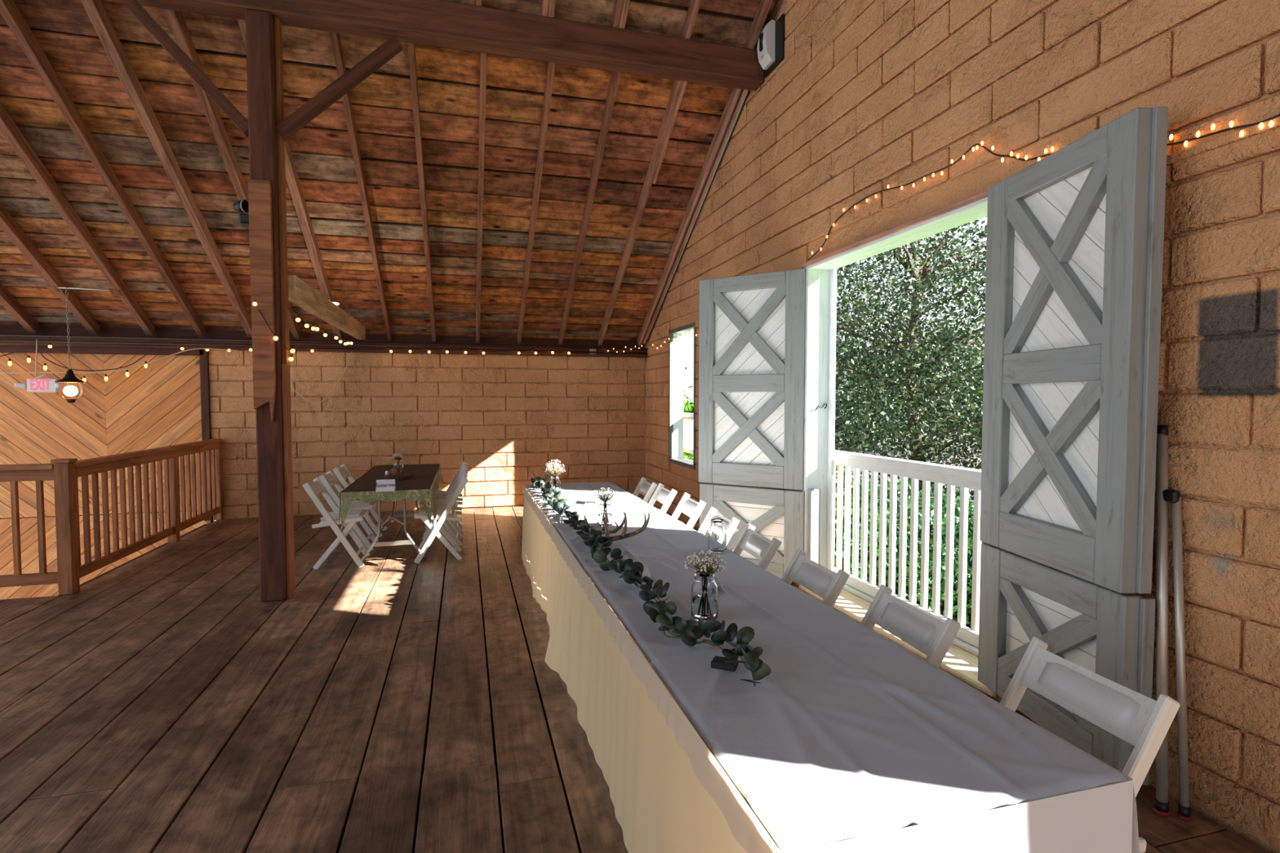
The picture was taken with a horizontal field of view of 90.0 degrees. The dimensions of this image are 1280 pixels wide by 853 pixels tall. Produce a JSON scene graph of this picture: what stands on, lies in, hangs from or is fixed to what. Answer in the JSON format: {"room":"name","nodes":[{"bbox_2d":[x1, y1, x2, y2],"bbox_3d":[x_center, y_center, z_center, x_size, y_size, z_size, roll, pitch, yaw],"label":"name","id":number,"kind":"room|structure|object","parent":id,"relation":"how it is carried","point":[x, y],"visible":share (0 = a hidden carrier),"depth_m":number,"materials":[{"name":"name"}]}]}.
{"room":"event hall","nodes":[
{"label":"event hall","id":0,"kind":"room"},
{"bbox_2d":[0,349,645,599],"bbox_3d":[-5.498,1.601,8.552,11.527,5.460,0.211,-1,3,-15],"label":"wall","id":1,"kind":"structure","parent":0,"point":[507,417],"depth_m":8.75,"materials":[{"name":"orange brick"}]},
{"bbox_2d":[0,345,203,355],"bbox_3d":[-7.278,-0.951,7.850,3.400,0.100,0.100,-1,3,-15],"label":"trim","id":2,"kind":"structure","parent":1,"relation":"attached to","point":[3,348],"depth_m":7.96,"materials":[{"name":"brown wood"}]},
{"bbox_2d":[0,333,252,350],"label":"wall plate","id":3,"kind":"object","parent":1,"relation":"attached to","point":[15,340],"depth_m":7.95,"materials":[{"name":"brown wood"}]},
{"bbox_2d":[14,339,59,392],"bbox_3d":[-7.174,-0.726,7.642,0.474,0.633,0.126,-1,3,-15],"label":"exit sign","id":4,"kind":"object","parent":3,"relation":"hanging from","point":[33,385],"visible":0.91,"depth_m":7.64,"materials":[{"name":"white plastic"}]},
{"bbox_2d":[0,347,153,382],"bbox_3d":[-6.922,-0.753,7.784,1.730,0.444,0.042,-1,3,-15],"label":"string lights","id":5,"kind":"object","parent":3,"relation":"hanging from","point":[28,360],"visible":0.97,"depth_m":7.81,"materials":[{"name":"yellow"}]},
{"bbox_2d":[0,348,239,373],"bbox_3d":[-6.419,-0.811,7.895,2.622,0.346,0.012,-1,3,-15],"label":"cable","id":6,"kind":"object","parent":5,"relation":"attached to","point":[192,348],"visible":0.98,"depth_m":7.92,"materials":[{"name":"beige plastic"}]},
{"bbox_2d":[199,349,213,520],"bbox_3d":[-5.644,0.099,8.345,0.090,2.260,0.100,-1,3,-15],"label":"trim","id":7,"kind":"structure","parent":1,"relation":"attached to","point":[204,358],"depth_m":8.28,"materials":[{"name":"brown wood"}]},
{"bbox_2d":[0,324,644,347],"bbox_3d":[-4.688,-1.199,8.717,9.900,0.500,0.050,-1,3,-15],"label":"ceiling beam","id":8,"kind":"structure","parent":1,"relation":"attached to","point":[4,329],"depth_m":8.79,"materials":[{"name":"brown wood"}]},
{"bbox_2d":[289,340,647,357],"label":"wall plate","id":9,"kind":"object","parent":1,"relation":"attached to","point":[375,347],"depth_m":9.04,"materials":[{"name":"brown wood"}]},
{"bbox_2d":[173,345,191,350],"bbox_3d":[-5.780,-0.995,8.101,0.197,0.051,0.052,-1,3,-15],"label":"string lights","id":10,"kind":"object","parent":9,"relation":"attached to","point":[182,348],"depth_m":8.09,"materials":[{"name":"yellow glass"}]},
{"bbox_2d":[214,346,239,351],"bbox_3d":[-5.298,-0.991,8.234,0.277,0.052,0.052,-1,3,-15],"label":"string lights","id":11,"kind":"object","parent":9,"relation":"attached to","point":[228,348],"depth_m":8.23,"materials":[{"name":"yellow glass"}]},
{"bbox_2d":[290,351,351,403],"bbox_3d":[-4.265,-0.685,8.586,0.779,0.747,0.012,-1,3,-15],"label":"extension cord","id":12,"kind":"object","parent":9,"relation":"hanging from","point":[351,352],"visible":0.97,"depth_m":8.61,"materials":[{"name":"beige plastic"}]},
{"bbox_2d":[289,347,370,352],"bbox_3d":[-4.127,-1.016,8.555,0.976,0.058,0.052,-1,3,-15],"label":"string lights","id":13,"kind":"object","parent":9,"relation":"attached to","point":[312,349],"depth_m":8.56,"materials":[{"name":"yellow glass"}]},
{"bbox_2d":[589,348,596,354],"bbox_3d":[-0.700,-1.117,9.527,0.100,0.090,0.030,-1,3,-15],"label":"junction box","id":14,"kind":"object","parent":9,"relation":"attached to","point":[590,349],"visible":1,"depth_m":9.51,"materials":[{"name":"grey metal"}]},
{"bbox_2d":[607,328,697,352],"bbox_3d":[0.320,-1.151,8.738,0.525,0.158,2.257,-1,3,-31],"label":"fairy lights","id":15,"kind":"object","parent":9,"relation":"attached to","point":[691,329],"visible":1,"depth_m":9.21,"materials":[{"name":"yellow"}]},
{"bbox_2d":[0,0,778,346],"bbox_3d":[-3.560,-3.624,4.502,9.900,5.238,8.860,-1,3,-15],"label":"ceiling","id":16,"kind":"structure","parent":0,"point":[448,192],"depth_m":6.62,"materials":[{"name":"brown wood"}]},
{"bbox_2d":[45,284,121,403],"bbox_3d":[-6.364,-0.936,7.344,0.685,1.334,0.270,-1,3,-15],"label":"pendant lantern","id":17,"kind":"object","parent":16,"relation":"hanging from","point":[70,388],"visible":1,"depth_m":7.28,"materials":[{"name":"brown metal"}]},
{"bbox_2d":[102,0,764,90],"bbox_3d":[-3.508,-3.262,4.707,9.600,0.280,0.200,-1,3,-15],"label":"beam","id":18,"kind":"structure","parent":16,"relation":"attached to","point":[433,23],"depth_m":5.29,"materials":[{"name":"brown wood"}]},
{"bbox_2d":[0,505,1269,852],"bbox_3d":[-2.557,1.638,1.288,9.707,0.225,15.400,-1,3,-15],"label":"floor","id":19,"kind":"structure","parent":0,"point":[394,703],"depth_m":3.24,"materials":[{"name":"brown wood"}]},
{"bbox_2d":[0,439,222,595],"bbox_3d":[-6.715,0.766,6.311,3.512,1.102,3.378,-1,3,-15],"label":"stair railing","id":20,"kind":"object","parent":19,"relation":"on","point":[64,473],"visible":1,"depth_m":5.79,"materials":[{"name":"brown wood"}]},
{"bbox_2d":[124,0,402,602],"bbox_3d":[-2.815,-0.862,4.980,1.876,4.550,0.232,-1,3,-15],"label":"timber post","id":21,"kind":"object","parent":19,"relation":"on","point":[267,130],"visible":0.92,"depth_m":4.91,"materials":[{"name":"brown wood"}]},
{"bbox_2d":[233,199,248,224],"bbox_3d":[-2.994,-1.630,4.856,0.159,0.177,0.111,-1,3,-15],"label":"spotlight","id":22,"kind":"object","parent":21,"relation":"attached to","point":[242,206],"visible":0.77,"depth_m":4.84,"materials":[{"name":"black plastic"}]},
{"bbox_2d":[253,299,294,360],"bbox_3d":[-2.788,-0.737,4.907,0.174,0.455,0.287,2,3,43],"label":"string lights","id":23,"kind":"object","parent":21,"relation":"attached to","point":[255,304],"visible":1,"depth_m":4.84,"materials":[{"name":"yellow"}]},
{"bbox_2d":[288,274,365,339],"bbox_3d":[-3.293,-1.195,6.901,0.100,0.190,3.750,-1,3,-15],"label":"tie beam","id":24,"kind":"structure","parent":21,"relation":"attached to","point":[300,294],"depth_m":6.09,"materials":[{"name":"brown wood"}]},
{"bbox_2d":[288,307,352,345],"bbox_3d":[-3.180,-0.955,6.503,0.034,0.104,2.969,-1,3,-15],"label":"string lights","id":25,"kind":"object","parent":24,"relation":"hanging from","point":[313,328],"visible":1,"depth_m":6.06,"materials":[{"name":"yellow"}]},
{"bbox_2d":[302,477,370,568],"bbox_3d":[-2.899,0.915,6.145,0.510,0.822,0.434,-1,3,-15],"label":"folding chair","id":26,"kind":"object","parent":19,"relation":"on","point":[315,488],"visible":0.94,"depth_m":6.00,"materials":[{"name":"white paint"}]},
{"bbox_2d":[318,470,377,552],"bbox_3d":[-3.071,0.888,6.771,0.510,0.822,0.434,-1,3,-16],"label":"folding chair","id":27,"kind":"object","parent":19,"relation":"on","point":[329,480],"visible":0.59,"depth_m":6.64,"materials":[{"name":"white paint"}]},
{"bbox_2d":[332,463,386,537],"bbox_3d":[-3.248,0.858,7.449,0.510,0.822,0.434,-1,3,-14],"label":"folding chair","id":28,"kind":"object","parent":19,"relation":"on","point":[343,472],"visible":0.43,"depth_m":7.30,"materials":[{"name":"white paint"}]},
{"bbox_2d":[356,467,438,561],"bbox_3d":[-2.592,0.907,6.915,0.720,0.740,2.360,-1,3,-15],"label":"folding table","id":29,"kind":"object","parent":19,"relation":"on","point":[404,515],"visible":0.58,"depth_m":6.19,"materials":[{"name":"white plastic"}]},
{"bbox_2d":[338,463,443,531],"bbox_3d":[-2.588,0.727,6.890,0.838,0.401,2.450,-1,3,-15],"label":"tablecloth","id":30,"kind":"object","parent":29,"relation":"on","point":[417,487],"visible":0.91,"depth_m":5.93,"materials":[{"name":"green fabric"}]},
{"bbox_2d":[373,479,398,492],"bbox_3d":[-2.269,0.525,5.731,0.205,0.100,0.116,-1,3,-15],"label":"place card","id":31,"kind":"object","parent":30,"relation":"on","point":[387,485],"visible":1,"depth_m":5.70,"materials":[{"name":"white paper"}]},
{"bbox_2d":[382,473,413,479],"bbox_3d":[-2.523,0.518,6.663,0.292,0.032,0.290,-1,3,-15],"label":"wood slice","id":32,"kind":"object","parent":30,"relation":"on","point":[404,476],"visible":0.79,"depth_m":6.56,"materials":[{"name":"brown wood"}]},
{"bbox_2d":[390,467,398,475],"bbox_3d":[-2.526,0.464,6.580,0.084,0.083,0.042,-1,3,-15],"label":"log piece","id":33,"kind":"object","parent":32,"relation":"on","point":[393,471],"visible":1,"depth_m":6.56,"materials":[{"name":"brown wood"}]},
{"bbox_2d":[392,453,403,475],"bbox_3d":[-2.522,0.391,6.673,0.099,0.220,0.102,-1,3,-24],"label":"mason jar","id":34,"kind":"object","parent":32,"relation":"on","point":[397,463],"visible":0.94,"depth_m":6.64,"materials":[{"name":"clear glass"}]},
{"bbox_2d":[413,472,467,564],"bbox_3d":[-1.978,0.904,6.398,0.510,0.822,0.434,-1,3,-15],"label":"folding chair","id":35,"kind":"object","parent":19,"relation":"on","point":[444,513],"visible":0.96,"depth_m":6.23,"materials":[{"name":"white paint"}]},
{"bbox_2d":[418,466,468,547],"bbox_3d":[-2.140,0.877,7.006,0.510,0.822,0.434,-1,3,-14],"label":"folding chair","id":36,"kind":"object","parent":19,"relation":"on","point":[441,503],"visible":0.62,"depth_m":6.88,"materials":[{"name":"white paint"}]},
{"bbox_2d":[423,461,467,534],"bbox_3d":[-2.310,0.851,7.623,0.510,0.822,0.434,-1,3,-16],"label":"folding chair","id":37,"kind":"object","parent":19,"relation":"on","point":[438,494],"visible":0.46,"depth_m":7.50,"materials":[{"name":"white paint"}]},
{"bbox_2d":[632,476,657,502],"bbox_3d":[-0.135,0.917,6.085,0.510,0.822,0.434,-1,3,-13],"label":"folding chair","id":38,"kind":"object","parent":19,"relation":"on","point":[643,487],"visible":0.18,"depth_m":6.09,"materials":[{"name":"white paint"}]},
{"bbox_2d":[648,482,677,512],"bbox_3d":[0.021,0.937,5.630,0.510,0.822,0.434,-1,3,-13],"label":"folding chair","id":39,"kind":"object","parent":19,"relation":"on","point":[664,496],"visible":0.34,"depth_m":5.64,"materials":[{"name":"white paint"}]},
{"bbox_2d":[671,492,706,528],"bbox_3d":[0.208,0.963,5.028,0.510,0.822,0.434,-1,3,-12],"label":"folding chair","id":40,"kind":"object","parent":19,"relation":"on","point":[693,508],"visible":0.24,"depth_m":5.03,"materials":[{"name":"white paint"}]},
{"bbox_2d":[697,506,739,544],"bbox_3d":[0.350,0.994,4.322,0.510,0.822,0.434,-1,3,-13],"label":"folding chair","id":41,"kind":"object","parent":19,"relation":"on","point":[730,526],"visible":0.15,"depth_m":4.43,"materials":[{"name":"white paint"}]},
{"bbox_2d":[732,523,782,570],"bbox_3d":[0.498,1.020,3.728,0.510,0.822,0.434,0,3,-10],"label":"folding chair","id":42,"kind":"object","parent":19,"relation":"on","point":[764,549],"visible":0.28,"depth_m":3.73,"materials":[{"name":"white paint"}]},
{"bbox_2d":[781,548,849,608],"bbox_3d":[0.651,1.049,3.057,0.510,0.822,0.434,-1,3,-12],"label":"folding chair","id":43,"kind":"object","parent":19,"relation":"on","point":[824,582],"visible":0.3,"depth_m":3.06,"materials":[{"name":"white paint"}]},
{"bbox_2d":[521,481,1139,852],"bbox_3d":[-0.046,1.028,3.815,1.014,0.760,5.328,-1,3,-15],"label":"tablecloth","id":44,"kind":"object","parent":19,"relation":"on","point":[849,733],"visible":0.84,"depth_m":1.73,"materials":[{"name":"grey fabric"}]},
{"bbox_2d":[530,465,554,488],"bbox_3d":[-0.921,0.465,6.108,0.157,0.205,0.354,0,2,7],"label":"antler mount","id":45,"kind":"object","parent":44,"relation":"on","point":[546,477],"visible":0.63,"depth_m":6.06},
{"bbox_2d":[545,459,564,492],"bbox_3d":[-0.721,0.436,5.424,0.171,0.313,0.163,-1,3,-18],"label":"mason jar","id":46,"kind":"object","parent":44,"relation":"on","point":[554,479],"visible":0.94,"depth_m":5.40,"materials":[{"name":"clear glass"}]},
{"bbox_2d":[584,492,597,504],"bbox_3d":[-0.389,0.569,5.087,0.091,0.079,0.120,0,2,0],"label":"place card","id":47,"kind":"object","parent":44,"relation":"on","point":[591,494],"visible":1,"depth_m":5.08,"materials":[{"name":"white paper"}]},
{"bbox_2d":[580,508,626,537],"bbox_3d":[-0.200,0.576,3.721,0.144,0.188,0.325,-2,3,-43],"label":"antler mount","id":48,"kind":"object","parent":44,"relation":"on","point":[619,527],"visible":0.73,"depth_m":3.74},
{"bbox_2d":[592,487,617,527],"bbox_3d":[-0.224,0.522,4.165,0.168,0.251,0.166,2,3,40],"label":"mason jar","id":49,"kind":"object","parent":44,"relation":"on","point":[605,503],"visible":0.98,"depth_m":4.13,"materials":[{"name":"clear glass"}]},
{"bbox_2d":[603,511,649,541],"bbox_3d":[-0.072,0.576,3.648,0.336,0.194,0.149,-2,3,-33],"label":"antler mount","id":50,"kind":"object","parent":44,"relation":"on","point":[624,535],"visible":0.9,"depth_m":3.62,"materials":[{"name":"brown"}]},
{"bbox_2d":[641,566,650,577],"bbox_3d":[0.017,0.677,2.972,0.050,0.044,0.051,-2,3,-35],"label":"place card","id":51,"kind":"object","parent":44,"relation":"on","point":[646,572],"visible":0.43,"depth_m":2.96,"materials":[{"name":"white paper"}]},
{"bbox_2d":[530,476,770,686],"bbox_3d":[-0.366,0.597,3.941,0.252,0.115,4.611,-1,3,-17],"label":"eucalyptus garland","id":52,"kind":"object","parent":44,"relation":"on","point":[660,612],"visible":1,"depth_m":2.29,"materials":[{"name":"green plant"}]},
{"bbox_2d":[684,550,725,622],"bbox_3d":[0.242,0.597,2.406,0.158,0.252,0.162,0,3,-7],"label":"mason jar","id":53,"kind":"object","parent":44,"relation":"on","point":[704,590],"visible":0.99,"depth_m":2.37,"materials":[{"name":"clear glass"}]},
{"bbox_2d":[707,518,726,552],"bbox_3d":[0.420,0.591,3.473,0.099,0.172,0.099,0,2,-6],"label":"mason jar","id":54,"kind":"object","parent":44,"relation":"on","point":[717,543],"visible":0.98,"depth_m":3.44,"materials":[{"name":"clear glass"}]},
{"bbox_2d":[714,573,725,592],"bbox_3d":[0.315,0.669,2.773,0.091,0.079,0.110,0,2,-5],"label":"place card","id":55,"kind":"object","parent":44,"relation":"on","point":[714,574],"visible":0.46,"depth_m":2.74,"materials":[{"name":"white paper"}]},
{"bbox_2d":[828,584,960,843],"bbox_3d":[0.836,1.076,2.423,0.510,0.822,0.434,0,3,-11],"label":"folding chair","id":56,"kind":"object","parent":19,"relation":"on","point":[929,635],"visible":0.32,"depth_m":2.41,"materials":[{"name":"white paint"}]},
{"bbox_2d":[940,636,1180,852],"bbox_3d":[1.111,1.102,1.836,0.510,0.822,0.434,-1,3,-12],"label":"folding chair","id":57,"kind":"object","parent":19,"relation":"on","point":[1144,722],"visible":0.46,"depth_m":1.81,"materials":[{"name":"white paint"}]},
{"bbox_2d":[1152,425,1191,821],"bbox_3d":[2.063,0.735,2.474,0.114,1.477,0.229,1,3,30],"label":"poles","id":58,"kind":"object","parent":19,"relation":"on","point":[1164,495],"visible":0.99,"depth_m":2.47,"materials":[{"name":"silver metal"}]},
{"bbox_2d":[687,414,982,626],"bbox_3d":[65.296,1.553,69.923,157.100,0.001,220.000,-1,3,-15],"label":"lawn","id":59,"kind":"structure","parent":0,"point":[935,437],"depth_m":52.87,"materials":[{"name":"plant"}]},
{"bbox_2d":[683,385,693,460],"bbox_3d":[1.656,0.050,40.207,8.566,5.959,8.285,1,3,27],"label":"tree","id":60,"kind":"object","parent":59,"relation":"on","point":[688,406],"visible":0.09,"depth_m":39.28,"materials":[{"name":"green plant"}]},
{"bbox_2d":[683,216,986,514],"bbox_3d":[6.869,-2.509,16.373,13.376,12.778,13.266,1,3,12],"label":"broadleaf tree","id":61,"kind":"object","parent":59,"relation":"on","point":[913,384],"visible":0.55,"depth_m":15.12,"materials":[{"name":"green plant"}]},
{"bbox_2d":[834,324,940,453],"bbox_3d":[12.344,-2.627,45.063,15.676,10.687,14.324,-1,3,-21],"label":"tree","id":62,"kind":"object","parent":59,"relation":"on","point":[844,397],"visible":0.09,"depth_m":42.37,"materials":[{"name":"green plant"}]},
{"bbox_2d":[834,467,973,615],"bbox_3d":[4.110,2.431,12.218,4.402,3.377,4.102,-1,3,-15],"label":"shrub","id":63,"kind":"object","parent":59,"relation":"on","point":[908,501],"visible":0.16,"depth_m":11.50,"materials":[{"name":"green plant"}]},
{"bbox_2d":[842,322,984,450],"bbox_3d":[25.944,-3.724,56.787,18.702,11.702,16.398,0,3,-9],"label":"tree","id":64,"kind":"object","parent":59,"relation":"on","point":[940,393],"visible":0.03,"depth_m":54.97,"materials":[{"name":"green plant"}]},
{"bbox_2d":[866,475,984,628],"bbox_3d":[5.669,2.447,13.126,4.252,3.257,4.064,-1,3,-20],"label":"shrub","id":65,"kind":"object","parent":59,"relation":"on","point":[957,509],"visible":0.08,"depth_m":12.24,"materials":[{"name":"green plant"}]},
{"bbox_2d":[896,355,983,516],"bbox_3d":[10.831,0.882,15.396,8.448,6.101,8.826,-2,3,-37],"label":"tree","id":66,"kind":"object","parent":59,"relation":"on","point":[982,369],"visible":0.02,"depth_m":16.46,"materials":[{"name":"green plant"}]},
{"bbox_2d":[942,543,973,624],"bbox_3d":[7.541,3.018,11.919,3.627,2.215,3.902,-1,3,-13],"label":"shrub","id":67,"kind":"object","parent":59,"relation":"on","point":[968,560],"visible":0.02,"depth_m":12.26,"materials":[{"name":"green plant"}]},
{"bbox_2d":[644,0,1279,852],"bbox_3d":[2.423,-0.814,1.736,0.210,10.635,17.330,-1,3,-15],"label":"wall","id":68,"kind":"structure","parent":0,"point":[864,97],"depth_m":2.63,"materials":[{"name":"orange brick"}]},
{"bbox_2d":[668,322,697,469],"bbox_3d":[0.640,-0.390,8.307,0.240,1.790,1.020,-1,3,-15],"label":"window","id":69,"kind":"structure","parent":68,"relation":"in","point":[676,347],"depth_m":8.75,"materials":[{"name":"grey wood"}]},
{"bbox_2d":[683,413,693,453],"bbox_3d":[0.756,0.108,8.465,0.165,0.550,2.100,-1,3,-15],"label":"guard","id":70,"kind":"object","parent":68,"relation":"attached to","point":[687,417],"visible":0.16,"depth_m":8.87,"materials":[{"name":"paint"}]},
{"bbox_2d":[698,268,805,490],"bbox_3d":[0.956,-0.393,5.552,0.988,1.815,0.110,2,3,33],"label":"door","id":71,"kind":"structure","parent":68,"relation":"in","point":[752,358],"depth_m":5.51,"materials":[{"name":"grey paint"}]},
{"bbox_2d":[699,482,804,581],"bbox_3d":[0.961,0.901,5.586,0.980,0.755,0.110,2,3,32],"label":"door","id":72,"kind":"structure","parent":68,"relation":"in","point":[778,513],"depth_m":5.47,"materials":[{"name":"grey paint"}]},
{"bbox_2d":[756,13,784,77],"bbox_3d":[1.145,-3.397,5.680,0.123,0.415,0.340,-1,3,-15],"label":"speaker","id":73,"kind":"object","parent":68,"relation":"attached to","point":[771,42],"visible":1,"depth_m":5.65,"materials":[{"name":"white plastic"}]},
{"bbox_2d":[800,190,987,688],"bbox_3d":[1.718,0.048,4.356,0.243,2.688,2.060,-1,3,-15],"label":"door frame","id":74,"kind":"structure","parent":68,"relation":"attached to","point":[821,271],"depth_m":5.24,"materials":[{"name":"white paint"}]},
{"bbox_2d":[799,585,1000,701],"bbox_3d":[1.825,1.409,4.445,0.460,0.090,2.060,-1,3,-15],"label":"door sill","id":75,"kind":"structure","parent":68,"relation":"attached to","point":[963,664],"depth_m":3.95,"materials":[{"name":"wood"}]},
{"bbox_2d":[832,449,982,656],"bbox_3d":[1.878,0.796,4.679,0.140,1.115,2.755,-1,3,-15],"label":"balcony railing","id":76,"kind":"object","parent":75,"relation":"on","point":[966,638],"visible":0.45,"depth_m":4.52,"materials":[{"name":"paint"}]},
{"bbox_2d":[808,141,1053,260],"bbox_3d":[1.653,-1.428,4.064,0.016,0.277,2.213,-1,3,-15],"label":"fairy lights","id":77,"kind":"object","parent":68,"relation":"attached to","point":[962,157],"depth_m":3.61,"materials":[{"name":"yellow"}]},
{"bbox_2d":[977,542,1155,785],"bbox_3d":[1.909,1.018,2.966,0.110,0.750,0.958,0,2,-4],"label":"door","id":78,"kind":"structure","parent":68,"relation":"in","point":[1108,633],"depth_m":2.84,"materials":[{"name":"grey paint"}]},
{"bbox_2d":[979,106,1168,593],"bbox_3d":[1.900,-0.296,2.914,0.110,1.860,0.956,0,2,-4],"label":"door","id":79,"kind":"structure","parent":68,"relation":"in","point":[1075,236],"depth_m":2.72,"materials":[{"name":"grey paint"}]},
{"bbox_2d":[1166,116,1279,165],"bbox_3d":[2.182,-1.042,2.216,0.030,0.035,1.200,-1,3,-15],"label":"trim","id":80,"kind":"structure","parent":68,"relation":"attached to","point":[1249,131],"depth_m":2.35,"materials":[{"name":"brown wood"}]},
{"bbox_2d":[1167,114,1279,146],"bbox_3d":[2.129,-1.084,2.345,0.016,0.102,0.359,-1,3,-15],"label":"fairy lights","id":81,"kind":"object","parent":68,"relation":"attached to","point":[1231,127],"depth_m":2.32,"materials":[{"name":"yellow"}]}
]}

